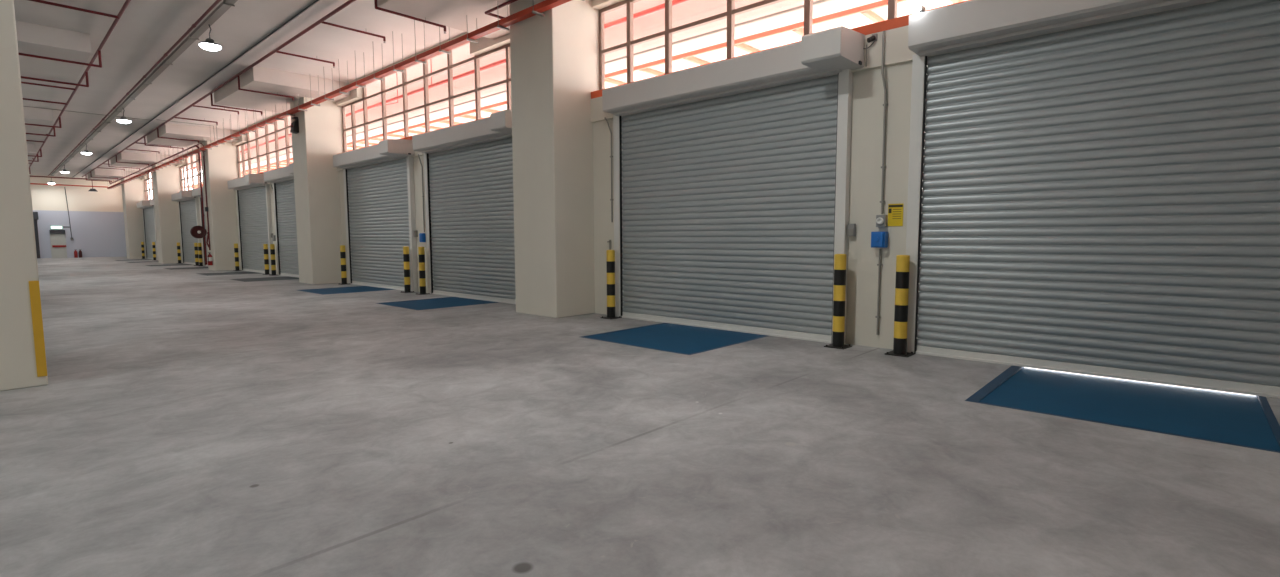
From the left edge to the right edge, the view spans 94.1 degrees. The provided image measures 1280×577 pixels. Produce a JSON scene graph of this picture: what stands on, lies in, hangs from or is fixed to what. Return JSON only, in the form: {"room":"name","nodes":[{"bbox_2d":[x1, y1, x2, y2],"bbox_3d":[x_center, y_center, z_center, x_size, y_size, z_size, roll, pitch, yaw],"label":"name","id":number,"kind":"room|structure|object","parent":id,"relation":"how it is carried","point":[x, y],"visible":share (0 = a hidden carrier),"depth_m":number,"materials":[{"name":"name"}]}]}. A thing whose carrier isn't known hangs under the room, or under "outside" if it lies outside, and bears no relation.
{"room":"distribution center","nodes":[
{"label":"distribution center","id":0,"kind":"room"},
{"bbox_2d":[30,183,107,187],"bbox_3d":[-48.005,-7.704,42.667,0.089,0.089,14.880,4,7,42],"label":"pipe","id":1,"kind":"object","parent":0,"point":[30,183],"visible":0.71,"depth_m":46.37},
{"bbox_2d":[30,175,126,257],"bbox_3d":[-51.033,-5.357,41.883,0.250,6.800,23.330,4,7,42],"label":"wall","id":2,"kind":"structure","parent":0,"point":[96,218],"depth_m":48.15,"materials":[{"name":"paint"}]},
{"bbox_2d":[33,212,39,257],"bbox_3d":[-47.607,-4.058,45.296,0.345,3.600,2.800,4,7,42],"label":"door","id":3,"kind":"structure","parent":2,"relation":"in","point":[35,214],"depth_m":46.17,"materials":[{"name":"grey metal"}]},
{"bbox_2d":[33,212,37,219],"bbox_3d":[-47.612,-5.553,45.167,0.345,0.600,2.800,4,7,42],"label":"hood","id":4,"kind":"object","parent":3,"relation":"attached to","point":[35,214],"depth_m":45.97,"materials":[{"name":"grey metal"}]},
{"bbox_2d":[49,230,66,257],"bbox_3d":[-46.062,-3.525,47.190,0.135,2.200,0.880,4,7,42],"label":"door","id":5,"kind":"structure","parent":2,"relation":"in","point":[57,237],"depth_m":47.19,"materials":[{"name":"paint"}]},
{"bbox_2d":[202,236,207,265],"label":"roller shutter","id":6,"kind":"object","parent":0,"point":[205,236],"depth_m":32.37,"materials":[{"name":"white metal"}]},
{"bbox_2d":[203,197,207,263],"bbox_3d":[-22.141,-3.078,30.936,4.140,3.750,0.035,4,7,42],"label":"curtain","id":7,"kind":"object","parent":6,"relation":"hanging from","point":[203,197],"depth_m":32.17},
{"bbox_2d":[14,0,465,177],"bbox_3d":[-23.291,-6.434,16.290,75.001,0.430,23.330,4,7,42],"label":"ceiling","id":8,"kind":"structure","parent":0,"point":[146,30],"depth_m":15.97,"materials":[{"name":"concrete"}]},
{"bbox_2d":[27,143,35,159],"bbox_3d":[-34.536,-7.245,30.683,4.350,0.440,4.600,4,7,42],"label":"ceiling beam","id":9,"kind":"structure","parent":8,"relation":"attached to","point":[30,147],"depth_m":30.87,"materials":[{"name":"concrete"}]},
{"bbox_2d":[23,106,52,133],"bbox_3d":[-25.463,-6.559,22.406,4.350,0.440,4.600,4,7,42],"label":"ceiling beam","id":10,"kind":"structure","parent":8,"relation":"attached to","point":[39,116],"depth_m":22.56,"materials":[{"name":"concrete"}]},
{"bbox_2d":[15,20,90,82],"bbox_3d":[-16.390,-5.874,14.129,4.350,0.440,4.600,4,7,42],"label":"ceiling beam","id":11,"kind":"structure","parent":8,"relation":"attached to","point":[33,39],"depth_m":14.29,"materials":[{"name":"concrete"}]},
{"bbox_2d":[18,0,130,173],"bbox_3d":[-21.703,-5.994,16.878,71.400,0.482,8.282,4,7,42],"label":"sprinkler line","id":12,"kind":"object","parent":8,"relation":"hanging from","point":[117,17],"visible":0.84,"depth_m":16.28,"materials":[{"name":"metal"}]},
{"bbox_2d":[24,106,146,119],"bbox_3d":[-24.657,-6.559,19.984,0.024,0.024,12.930,4,7,42],"label":"conduit","id":13,"kind":"object","parent":8,"relation":"attached to","point":[24,106],"visible":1,"depth_m":23.12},
{"bbox_2d":[87,169,142,180],"bbox_3d":[-38.814,-8.367,44.179,4.350,0.420,2.800,4,7,42],"label":"ceiling beam","id":14,"kind":"structure","parent":8,"relation":"attached to","point":[108,174],"depth_m":42.73,"materials":[{"name":"paint"}]},
{"bbox_2d":[48,0,220,175],"bbox_3d":[-18.118,-6.503,20.765,71.400,0.072,0.072,4,7,42],"label":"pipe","id":15,"kind":"object","parent":8,"relation":"hanging from","point":[216,2],"visible":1,"depth_m":16.24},
{"bbox_2d":[51,0,237,175],"bbox_3d":[-17.870,-6.546,20.737,71.000,0.230,0.200,4,7,42],"label":"tray","id":16,"kind":"object","parent":8,"relation":"hanging from","point":[224,5],"visible":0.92,"depth_m":16.17,"materials":[{"name":"metal"}]},
{"bbox_2d":[81,144,91,154],"bbox_3d":[-27.310,-6.872,29.384,0.420,0.553,0.420,4,7,42],"label":"pendant lamp","id":17,"kind":"object","parent":16,"relation":"hanging from","point":[86,152],"visible":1,"depth_m":29.34,"materials":[{"name":"grey metal"}]},
{"bbox_2d":[116,108,130,122],"bbox_3d":[-18.532,-6.209,21.376,0.420,0.553,0.420,4,7,42],"label":"pendant lamp","id":18,"kind":"object","parent":16,"relation":"hanging from","point":[123,119],"visible":1,"depth_m":21.32,"materials":[{"name":"grey metal"}]},
{"bbox_2d":[198,24,221,50],"bbox_3d":[-9.460,-5.524,13.099,0.420,0.553,0.420,4,7,42],"label":"pendant lamp","id":19,"kind":"object","parent":16,"relation":"hanging from","point":[209,44],"visible":1,"depth_m":13.03,"materials":[{"name":"grey metal"}]},
{"bbox_2d":[110,152,179,167],"bbox_3d":[-29.742,-7.682,35.902,4.350,0.420,2.800,4,7,42],"label":"ceiling beam","id":20,"kind":"structure","parent":8,"relation":"attached to","point":[131,157],"depth_m":34.50,"materials":[{"name":"paint"}]},
{"bbox_2d":[156,119,214,139],"bbox_3d":[-19.132,-6.619,25.143,0.020,0.746,1.980,4,7,42],"label":"conduit","id":21,"kind":"object","parent":8,"relation":"attached to","point":[156,119],"visible":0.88,"depth_m":25.36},
{"bbox_2d":[147,123,238,147],"bbox_3d":[-20.669,-6.997,27.625,4.350,0.420,2.800,4,7,42],"label":"ceiling beam","id":22,"kind":"structure","parent":8,"relation":"attached to","point":[169,130],"depth_m":26.37,"materials":[{"name":"paint"}]},
{"bbox_2d":[73,0,317,176],"bbox_3d":[-17.713,-6.779,22.376,74.000,0.028,0.028,4,7,42],"label":"conduit","id":23,"kind":"object","parent":8,"relation":"attached to","point":[316,0],"visible":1,"depth_m":16.77,"materials":[{"name":"grey metal"}]},
{"bbox_2d":[82,0,445,182],"bbox_3d":[-16.388,-6.479,22.664,71.400,0.625,1.496,4,7,42],"label":"sprinkler line","id":24,"kind":"object","parent":8,"relation":"hanging from","point":[322,20],"visible":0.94,"depth_m":17.49,"materials":[{"name":"metal"}]},
{"bbox_2d":[214,66,349,112],"bbox_3d":[-11.596,-6.312,19.348,4.350,0.420,2.800,4,7,42],"label":"ceiling beam","id":25,"kind":"structure","parent":8,"relation":"attached to","point":[257,78],"depth_m":18.27,"materials":[{"name":"paint"}]},
{"bbox_2d":[107,0,584,188],"bbox_3d":[-16.145,-6.425,23.678,72.400,0.910,0.255,4,7,42],"label":"pipe","id":26,"kind":"object","parent":8,"relation":"hanging from","point":[537,9],"visible":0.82,"depth_m":14.65,"materials":[{"name":"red metal"}]},
{"bbox_2d":[377,0,593,39],"bbox_3d":[-2.524,-5.626,11.071,4.350,0.420,2.800,4,7,42],"label":"ceiling beam","id":27,"kind":"structure","parent":8,"relation":"attached to","point":[456,14],"depth_m":11.77,"materials":[{"name":"paint"}]},
{"bbox_2d":[485,0,516,18],"bbox_3d":[-0.701,-5.280,10.184,5.328,0.129,1.088,4,7,42],"label":"pipe","id":28,"kind":"object","parent":27,"relation":"hanging from","point":[488,12],"visible":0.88,"depth_m":11.39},
{"bbox_2d":[184,0,881,170],"bbox_3d":[-12.660,-8.631,27.761,75.000,0.300,8.170,4,7,42],"label":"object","id":29,"kind":"structure","parent":0,"point":[689,11],"depth_m":20.00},
{"bbox_2d":[150,0,687,183],"bbox_3d":[-14.567,-7.417,25.771,75.000,1.764,1.260,4,7,42],"label":"pipe","id":30,"kind":"object","parent":29,"relation":"hanging from","point":[674,2],"visible":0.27,"depth_m":16.01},
{"bbox_2d":[0,257,1279,576],"bbox_3d":[-23.268,0.276,16.870,75.000,0.300,23.330,4,7,42],"label":"floor","id":31,"kind":"structure","parent":0,"point":[185,422],"depth_m":4.08,"materials":[{"name":"concrete"}]},
{"bbox_2d":[0,0,47,390],"bbox_3d":[-6.998,-2.192,5.834,1.280,6.410,1.250,4,7,42],"label":"pillar","id":32,"kind":"structure","parent":31,"relation":"on","point":[18,255],"depth_m":5.89,"materials":[{"name":"beige paint"}]},
{"bbox_2d":[29,281,46,376],"bbox_3d":[-6.114,0.410,6.053,0.017,0.980,0.073,4,7,42],"label":"guard","id":33,"kind":"object","parent":32,"relation":"attached to","point":[34,288],"visible":1,"depth_m":6.05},
{"bbox_2d":[121,178,146,258],"bbox_3d":[-37.894,-5.439,44.813,1.280,6.370,1.270,4,7,42],"label":"pillar","id":34,"kind":"structure","parent":31,"relation":"on","point":[133,191],"depth_m":44.29,"materials":[{"name":"beige paint"}]},
{"bbox_2d":[141,242,144,258],"bbox_3d":[-36.808,-2.822,44.125,0.280,1.266,0.280,4,7,42],"label":"bollard","id":35,"kind":"object","parent":31,"relation":"on","point":[142,243],"visible":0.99,"depth_m":44.08,"materials":[{"name":"metal"}]},
{"bbox_2d":[152,242,155,259],"bbox_3d":[-33.563,-2.577,41.164,0.280,1.266,0.280,4,7,42],"label":"bollard","id":36,"kind":"object","parent":31,"relation":"on","point":[153,243],"visible":1,"depth_m":41.11,"materials":[{"name":"metal"}]},
{"bbox_2d":[152,164,183,263],"bbox_3d":[-28.821,-4.754,36.536,1.280,6.370,1.270,4,7,42],"label":"pillar","id":37,"kind":"structure","parent":31,"relation":"on","point":[166,181],"depth_m":36.02,"materials":[{"name":"beige paint"}]},
{"bbox_2d":[146,264,191,265],"bbox_3d":[-26.586,-1.229,33.940,2.120,0.219,2.270,4,7,42],"label":"dock leveler","id":38,"kind":"object","parent":31,"relation":"on","point":[168,264],"visible":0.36,"depth_m":33.46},
{"bbox_2d":[176,242,182,263],"bbox_3d":[-27.736,-2.136,35.848,0.280,1.266,0.280,4,7,42],"label":"bollard","id":39,"kind":"object","parent":31,"relation":"on","point":[178,243],"visible":1,"depth_m":35.80,"materials":[{"name":"metal"}]},
{"bbox_2d":[164,267,207,269],"bbox_3d":[-22.721,-0.937,30.414,2.040,0.219,2.270,4,7,42],"label":"dock leveler","id":40,"kind":"object","parent":31,"relation":"on","point":[186,267],"visible":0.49,"depth_m":30.02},
{"bbox_2d":[194,243,198,265],"bbox_3d":[-24.453,-1.889,32.853,0.280,1.266,0.280,4,7,42],"label":"bollard","id":41,"kind":"object","parent":31,"relation":"on","point":[195,244],"visible":0.91,"depth_m":32.81,"materials":[{"name":"metal"}]},
{"bbox_2d":[198,243,202,265],"bbox_3d":[-23.823,-1.841,32.285,0.280,1.266,0.280,4,7,42],"label":"bollard","id":42,"kind":"object","parent":31,"relation":"on","point":[199,244],"visible":0.99,"depth_m":32.23,"materials":[{"name":"metal"}]},
{"bbox_2d":[200,140,240,270],"bbox_3d":[-19.749,-4.069,28.260,1.280,6.370,1.270,4,7,42],"label":"pillar","id":43,"kind":"structure","parent":31,"relation":"on","point":[221,162],"depth_m":27.73,"materials":[{"name":"beige paint"}]},
{"bbox_2d":[110,143,206,264],"bbox_3d":[-31.103,-4.726,37.649,29.920,5.639,0.176,4,7,42],"label":"riser pipe","id":44,"kind":"object","parent":43,"relation":"attached to","point":[199,157],"visible":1,"depth_m":28.33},
{"bbox_2d":[30,176,110,182],"bbox_3d":[-47.240,-8.033,41.992,0.089,0.306,14.965,4,7,42],"label":"pipe","id":45,"kind":"object","parent":44,"relation":"attached to","point":[30,176],"visible":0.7,"depth_m":45.62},
{"bbox_2d":[190,226,206,237],"bbox_3d":[-20.734,-2.652,27.992,0.225,0.600,0.600,4,7,42],"label":"hose reel","id":46,"kind":"object","parent":43,"relation":"attached to","point":[196,231],"visible":1,"depth_m":27.93,"materials":[{"name":"red metal"}]},
{"bbox_2d":[203,156,210,249],"bbox_3d":[-20.217,-3.962,27.745,0.249,4.350,0.126,4,7,42],"label":"pipe","id":47,"kind":"object","parent":43,"relation":"attached to","point":[206,207],"visible":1,"depth_m":27.74,"materials":[{"name":"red metal"}]},
{"bbox_2d":[207,253,212,264],"bbox_3d":[-20.041,-1.390,27.764,0.208,0.620,0.198,4,7,42],"label":"fire extinguisher","id":48,"kind":"object","parent":43,"relation":"attached to","point":[209,257],"visible":1,"depth_m":27.70,"materials":[{"name":"red metal"}]},
{"bbox_2d":[198,272,258,275],"bbox_3d":[-17.519,-0.544,25.668,2.120,0.219,2.270,4,7,42],"label":"dock leveler","id":49,"kind":"object","parent":31,"relation":"on","point":[224,273],"visible":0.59,"depth_m":25.59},
{"bbox_2d":[234,243,241,270],"bbox_3d":[-18.663,-1.451,27.571,0.280,1.266,0.280,4,7,42],"label":"bollard","id":50,"kind":"object","parent":31,"relation":"on","point":[236,254],"visible":1,"depth_m":27.52,"materials":[{"name":"metal"}]},
{"bbox_2d":[231,276,298,281],"bbox_3d":[-13.653,-0.252,22.142,2.040,0.219,2.270,4,7,42],"label":"dock leveler","id":51,"kind":"object","parent":31,"relation":"on","point":[287,277],"visible":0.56,"depth_m":21.84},
{"bbox_2d":[262,244,271,274],"bbox_3d":[-15.454,-1.209,24.644,0.280,1.266,0.280,4,7,42],"label":"bollard","id":52,"kind":"object","parent":31,"relation":"on","point":[265,246],"visible":1,"depth_m":24.59,"materials":[{"name":"metal"}]},
{"bbox_2d":[270,244,276,275],"bbox_3d":[-14.824,-1.162,24.076,0.280,1.266,0.280,4,7,42],"label":"bollard","id":53,"kind":"object","parent":31,"relation":"on","point":[272,246],"visible":0.99,"depth_m":24.02,"materials":[{"name":"metal"}]},
{"bbox_2d":[290,97,346,283],"bbox_3d":[-10.676,-3.383,19.983,1.280,6.370,1.270,4,7,42],"label":"pillar","id":54,"kind":"structure","parent":31,"relation":"on","point":[319,137],"depth_m":19.48,"materials":[{"name":"beige paint"}]},
{"bbox_2d":[290,117,298,133],"bbox_3d":[-11.209,-5.295,19.300,0.300,0.500,0.196,4,7,42],"label":"wall speaker","id":55,"kind":"object","parent":54,"relation":"attached to","point":[295,124],"visible":1,"depth_m":19.24,"materials":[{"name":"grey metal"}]},
{"bbox_2d":[339,245,349,284],"bbox_3d":[-9.612,-0.768,19.314,0.280,1.266,0.280,4,7,42],"label":"bollard","id":56,"kind":"object","parent":31,"relation":"on","point":[342,247],"visible":1,"depth_m":19.26,"materials":[{"name":"metal"}]},
{"bbox_2d":[297,286,394,294],"bbox_3d":[-8.451,0.141,17.396,2.120,0.219,2.270,4,7,42],"label":"dock leveler","id":57,"kind":"object","parent":31,"relation":"on","point":[323,291],"visible":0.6,"depth_m":17.17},
{"bbox_2d":[401,246,413,292],"bbox_3d":[-6.418,-0.526,16.401,0.280,1.266,0.280,4,7,42],"label":"bollard","id":58,"kind":"object","parent":31,"relation":"on","point":[406,260],"visible":1,"depth_m":16.34,"materials":[{"name":"metal"}]},
{"bbox_2d":[416,247,428,294],"bbox_3d":[-5.788,-0.479,15.832,0.280,1.266,0.280,4,7,42],"label":"bollard","id":59,"kind":"object","parent":31,"relation":"on","point":[421,250],"visible":1,"depth_m":15.78,"materials":[{"name":"metal"}]},
{"bbox_2d":[376,297,498,309],"bbox_3d":[-4.586,0.432,13.870,2.040,0.219,2.270,4,7,42],"label":"dock leveler","id":60,"kind":"object","parent":31,"relation":"on","point":[434,303],"visible":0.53,"depth_m":13.68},
{"bbox_2d":[509,0,598,317],"bbox_3d":[-1.603,-2.698,11.706,1.280,6.370,1.270,4,7,42],"label":"pillar","id":61,"kind":"structure","parent":31,"relation":"on","point":[554,57],"depth_m":11.21,"materials":[{"name":"beige paint"}]},
{"bbox_2d":[600,250,621,318],"bbox_3d":[-0.540,-0.082,11.037,0.280,1.266,0.280,4,7,42],"label":"bollard","id":62,"kind":"object","parent":31,"relation":"on","point":[610,254],"visible":1,"depth_m":10.98,"materials":[{"name":"metal"}]},
{"bbox_2d":[581,323,767,354],"bbox_3d":[0.616,0.825,9.124,2.120,0.219,2.270,4,7,42],"label":"dock leveler","id":63,"kind":"object","parent":31,"relation":"on","point":[668,337],"visible":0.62,"depth_m":8.93,"materials":[{"name":"metal"}]},
{"bbox_2d":[824,254,851,348],"bbox_3d":[2.699,0.163,8.069,0.280,1.266,0.280,4,7,42],"label":"bollard","id":64,"kind":"object","parent":31,"relation":"on","point":[839,293],"visible":1,"depth_m":8.01,"materials":[{"name":"metal"}]},
{"bbox_2d":[885,255,914,356],"bbox_3d":[3.307,0.207,7.535,0.280,1.266,0.280,4,7,42],"label":"bollard","id":65,"kind":"object","parent":31,"relation":"on","point":[902,261],"visible":1,"depth_m":7.48,"materials":[{"name":"metal"}]},
{"bbox_2d":[965,366,1279,452],"bbox_3d":[4.481,1.117,5.598,2.040,0.219,2.270,4,7,42],"label":"dock leveler","id":66,"kind":"object","parent":31,"relation":"on","point":[1243,420],"visible":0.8,"depth_m":5.34,"materials":[{"name":"metal"}]},
{"bbox_2d":[141,0,1219,348],"bbox_3d":[-15.244,-3.782,24.765,75.760,6.370,0.360,4,7,42],"label":"wall","id":67,"kind":"structure","parent":0,"point":[867,118],"depth_m":8.04,"materials":[{"name":"beige paint"}]},
{"bbox_2d":[136,200,157,259],"bbox_3d":[-35.247,-4.122,42.422,4.630,4.140,0.778,4,7,42],"label":"roller shutter","id":68,"kind":"object","parent":67,"relation":"attached to","point":[149,222],"visible":0.8,"depth_m":42.86,"materials":[{"name":"white metal"}]},
{"bbox_2d":[136,202,152,208],"bbox_3d":[-35.221,-5.969,42.417,4.370,0.420,0.389,4,7,42],"label":"hood","id":69,"kind":"object","parent":68,"relation":"attached to","point":[138,204],"depth_m":42.86,"materials":[{"name":"metal"}]},
{"bbox_2d":[144,207,156,258],"bbox_3d":[-35.086,-4.055,42.745,4.140,3.750,0.035,4,7,42],"label":"curtain","id":70,"kind":"object","parent":68,"relation":"hanging from","point":[150,235],"depth_m":42.98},
{"bbox_2d":[144,173,153,199],"bbox_3d":[-32.993,-7.190,40.901,11.020,2.100,0.090,4,7,42],"label":"window","id":71,"kind":"structure","parent":67,"relation":"in","point":[146,185],"depth_m":43.48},
{"bbox_2d":[171,190,202,264],"bbox_3d":[-26.174,-3.437,34.145,4.630,4.140,0.778,4,7,42],"label":"roller shutter","id":72,"kind":"object","parent":67,"relation":"attached to","point":[189,216],"visible":0.77,"depth_m":34.60,"materials":[{"name":"white metal"}]},
{"bbox_2d":[171,193,194,201],"bbox_3d":[-26.148,-5.283,34.140,4.370,0.420,0.389,4,7,42],"label":"hood","id":73,"kind":"object","parent":72,"relation":"attached to","point":[175,197],"depth_m":34.44,"materials":[{"name":"metal"}]},
{"bbox_2d":[180,199,198,262],"bbox_3d":[-26.013,-3.370,34.468,4.140,3.750,0.035,4,7,42],"label":"curtain","id":74,"kind":"object","parent":72,"relation":"hanging from","point":[188,214],"depth_m":34.84,"materials":[{"name":"metal"}]},
{"bbox_2d":[180,154,201,190],"bbox_3d":[-23.921,-6.505,32.624,11.020,2.100,0.090,4,7,42],"label":"window","id":75,"kind":"structure","parent":67,"relation":"in","point":[182,168],"depth_m":34.70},
{"bbox_2d":[192,187,205,228],"label":"roller shutter","id":76,"kind":"object","parent":67,"relation":"attached to","point":[196,192],"depth_m":31.88,"materials":[{"name":"white metal"}]},
{"bbox_2d":[192,187,203,197],"bbox_3d":[-22.275,-4.991,30.607,4.370,0.420,0.389,4,7,42],"label":"hood","id":77,"kind":"object","parent":76,"relation":"attached to","point":[196,192],"depth_m":31.25,"materials":[{"name":"metal"}]},
{"bbox_2d":[227,174,272,273],"bbox_3d":[-17.102,-2.752,25.869,4.630,4.140,0.778,4,7,42],"label":"roller shutter","id":78,"kind":"object","parent":67,"relation":"attached to","point":[254,216],"visible":0.94,"depth_m":26.09,"materials":[{"name":"white metal"}]},
{"bbox_2d":[227,177,264,189],"bbox_3d":[-17.075,-4.598,25.863,4.370,0.420,0.389,4,7,42],"label":"hood","id":79,"kind":"object","parent":78,"relation":"attached to","point":[239,183],"depth_m":25.94,"materials":[{"name":"metal"}]},
{"bbox_2d":[238,185,269,270],"bbox_3d":[-16.941,-2.685,26.192,4.140,3.750,0.035,4,7,42],"label":"curtain","id":80,"kind":"object","parent":78,"relation":"hanging from","point":[252,202],"depth_m":26.33,"materials":[{"name":"metal"}]},
{"bbox_2d":[237,116,291,177],"bbox_3d":[-14.848,-5.819,24.347,11.020,2.100,0.090,4,7,42],"label":"window","id":81,"kind":"structure","parent":67,"relation":"in","point":[276,131],"depth_m":25.16,"materials":[{"name":"glass"}]},
{"bbox_2d":[263,163,298,277],"bbox_3d":[-13.229,-2.459,22.336,4.630,4.140,0.778,4,7,42],"label":"roller shutter","id":82,"kind":"object","parent":67,"relation":"attached to","point":[283,192],"visible":0.57,"depth_m":23.32,"materials":[{"name":"white metal"}]},
{"bbox_2d":[263,166,293,182],"bbox_3d":[-13.203,-4.306,22.331,4.370,0.420,0.389,4,7,42],"label":"hood","id":83,"kind":"object","parent":82,"relation":"attached to","point":[282,174],"depth_m":22.68,"materials":[{"name":"metal"}]},
{"bbox_2d":[276,180,298,274],"bbox_3d":[-13.068,-2.392,22.659,4.140,3.750,0.035,4,7,42],"label":"curtain","id":84,"kind":"object","parent":82,"relation":"hanging from","point":[286,230],"depth_m":23.39,"materials":[{"name":"metal"}]},
{"bbox_2d":[333,139,417,291],"bbox_3d":[-8.029,-2.066,17.592,4.630,4.140,0.778,4,7,42],"label":"roller shutter","id":85,"kind":"object","parent":67,"relation":"attached to","point":[380,197],"visible":1,"depth_m":17.68,"materials":[{"name":"white metal"}]},
{"bbox_2d":[333,144,406,168],"bbox_3d":[-8.002,-3.913,17.586,4.370,0.420,0.389,4,7,42],"label":"hood","id":86,"kind":"object","parent":85,"relation":"attached to","point":[369,155],"depth_m":17.58,"materials":[{"name":"metal"}]},
{"bbox_2d":[347,158,410,286],"bbox_3d":[-7.868,-2.000,17.915,4.140,3.750,0.035,4,7,42],"label":"curtain","id":87,"kind":"object","parent":85,"relation":"hanging from","point":[378,216],"depth_m":17.89,"materials":[{"name":"metal"}]},
{"bbox_2d":[339,117,488,153],"bbox_3d":[-5.952,-4.071,15.995,10.960,0.125,0.052,4,7,42],"label":"channel","id":88,"kind":"object","parent":67,"relation":"attached to","point":[409,137],"visible":0.05,"depth_m":16.23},
{"bbox_2d":[418,154,424,231],"bbox_3d":[-5.869,-2.556,16.007,0.086,2.074,0.101,4,7,42],"label":"conduit","id":89,"kind":"object","parent":67,"relation":"attached to","point":[418,154],"visible":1,"depth_m":16.02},
{"bbox_2d":[419,233,425,241],"bbox_3d":[-5.803,-1.371,16.015,0.333,0.215,0.095,4,7,42],"label":"switch","id":90,"kind":"object","parent":67,"relation":"attached to","point":[422,238],"visible":1,"depth_m":15.98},
{"bbox_2d":[342,42,511,151],"bbox_3d":[-5.775,-5.134,16.070,11.020,2.100,0.090,4,7,42],"label":"window","id":91,"kind":"structure","parent":67,"relation":"in","point":[476,59],"depth_m":16.01,"materials":[{"name":"metal"}]},
{"bbox_2d":[412,110,515,303],"bbox_3d":[-4.156,-1.774,14.059,4.630,4.140,0.778,4,7,42],"label":"roller shutter","id":92,"kind":"object","parent":67,"relation":"attached to","point":[469,201],"visible":0.69,"depth_m":14.36,"materials":[{"name":"white metal"}]},
{"bbox_2d":[412,117,511,152],"bbox_3d":[-4.130,-3.620,14.054,4.370,0.420,0.389,4,7,42],"label":"hood","id":93,"kind":"object","parent":92,"relation":"attached to","point":[476,132],"depth_m":14.02,"materials":[{"name":"metal"}]},
{"bbox_2d":[429,138,515,299],"bbox_3d":[-3.995,-1.707,14.382,4.140,3.750,0.035,4,7,42],"label":"curtain","id":94,"kind":"object","parent":92,"relation":"hanging from","point":[472,248],"depth_m":14.41,"materials":[{"name":"metal"}]},
{"bbox_2d":[604,117,613,221],"bbox_3d":[-0.581,-2.225,11.191,0.166,1.948,0.056,1,5,13],"label":"conduit","id":95,"kind":"object","parent":67,"relation":"attached to","point":[611,156],"visible":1,"depth_m":11.17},
{"bbox_2d":[602,26,864,343],"bbox_3d":[1.044,-1.381,9.315,4.630,4.140,0.778,4,7,42],"label":"roller shutter","id":96,"kind":"object","parent":67,"relation":"attached to","point":[731,212],"visible":0.86,"depth_m":9.24,"materials":[{"name":"white metal"}]},
{"bbox_2d":[602,42,841,115],"bbox_3d":[1.070,-3.228,9.309,4.370,0.420,0.389,4,7,42],"label":"hood","id":97,"kind":"object","parent":96,"relation":"attached to","point":[781,65],"depth_m":9.06,"materials":[{"name":"metal"}]},
{"bbox_2d":[622,74,837,335],"bbox_3d":[1.205,-1.314,9.638,4.140,3.750,0.035,4,7,42],"label":"curtain","id":98,"kind":"object","parent":96,"relation":"hanging from","point":[728,202],"depth_m":9.36,"materials":[{"name":"metal"}]},
{"bbox_2d":[847,224,855,235],"bbox_3d":[2.892,-0.799,8.141,0.090,0.170,0.083,4,7,42],"label":"junction box","id":99,"kind":"object","parent":96,"relation":"attached to","point":[851,227],"visible":1,"depth_m":8.11,"materials":[{"name":"grey plastic"}]},
{"bbox_2d":[599,0,897,89],"bbox_3d":[3.297,-4.449,7.793,11.020,2.100,0.090,4,7,42],"label":"window","id":100,"kind":"structure","parent":67,"relation":"in","point":[731,12],"depth_m":10.33,"materials":[{"name":"metal"}]},
{"bbox_2d":[591,0,970,98],"bbox_3d":[3.121,-3.385,7.718,10.960,0.125,0.052,4,7,42],"label":"channel","id":101,"kind":"object","parent":67,"relation":"attached to","point":[901,21],"visible":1,"depth_m":7.74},
{"bbox_2d":[867,33,876,42],"bbox_3d":[3.006,-3.238,7.714,0.142,0.118,0.074,-3,5,-25],"label":"camera","id":102,"kind":"object","parent":67,"relation":"attached to","point":[873,37],"visible":1,"depth_m":7.70,"materials":[{"name":"grey plastic"}]},
{"bbox_2d":[875,249,881,334],"bbox_3d":[3.191,0.049,7.960,0.060,1.150,0.030,4,7,42],"label":"conduit","id":103,"kind":"object","parent":67,"relation":"attached to","point":[879,264],"visible":1,"depth_m":7.95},
{"bbox_2d":[871,232,887,247],"bbox_3d":[3.151,-0.645,7.859,0.180,0.210,0.168,4,7,42],"label":"switch","id":104,"kind":"object","parent":67,"relation":"attached to","point":[878,239],"visible":1,"depth_m":7.80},
{"bbox_2d":[876,215,886,226],"bbox_3d":[3.176,-0.890,7.851,0.120,0.160,0.113,4,7,42],"label":"wall socket","id":105,"kind":"object","parent":67,"relation":"attached to","point":[881,220],"visible":1,"depth_m":7.82,"materials":[{"name":"grey plastic"}]},
{"bbox_2d":[880,31,887,213],"bbox_3d":[3.167,-2.141,7.749,0.075,2.330,0.085,4,7,42],"label":"conduit","id":106,"kind":"object","parent":67,"relation":"attached to","point":[883,166],"visible":1,"depth_m":7.75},
{"bbox_2d":[888,203,903,225],"bbox_3d":[3.332,-0.959,7.771,0.190,0.290,0.014,4,7,42],"label":"warning sign","id":107,"kind":"object","parent":67,"relation":"attached to","point":[895,211],"visible":1,"depth_m":7.77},
{"bbox_2d":[889,205,902,218],"bbox_3d":[3.328,-0.998,7.764,0.180,0.181,0.002,4,7,42],"label":"print","id":108,"kind":"object","parent":107,"relation":"attached to","point":[895,211],"depth_m":7.76},
{"bbox_2d":[906,0,1279,397],"bbox_3d":[4.916,-1.089,5.782,4.630,4.140,0.778,4,7,42],"label":"roller shutter","id":109,"kind":"object","parent":67,"relation":"attached to","point":[1103,199],"visible":0.99,"depth_m":6.26,"materials":[{"name":"white metal"}]},
{"bbox_2d":[910,2,925,13],"bbox_3d":[3.278,-3.295,7.047,0.125,0.120,0.265,4,7,42],"label":"light","id":110,"kind":"object","parent":109,"relation":"attached to","point":[915,8],"visible":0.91,"depth_m":6.97,"materials":[{"name":"grey plastic"}]},
{"bbox_2d":[908,0,1215,55],"bbox_3d":[4.943,-2.935,5.777,4.370,0.420,0.389,4,7,42],"label":"hood","id":111,"kind":"object","parent":109,"relation":"attached to","point":[973,23],"depth_m":6.47,"materials":[{"name":"metal"}]},
{"label":"outside","id":112,"kind":"structure","parent":0,"visible":0},
{"bbox_2d":[183,0,966,187],"bbox_3d":[-11.527,-7.087,29.131,75.000,0.339,4.829,4,7,42],"label":"canopy frame","id":113,"kind":"object","parent":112,"point":[875,12],"visible":0.13,"depth_m":14.40,"materials":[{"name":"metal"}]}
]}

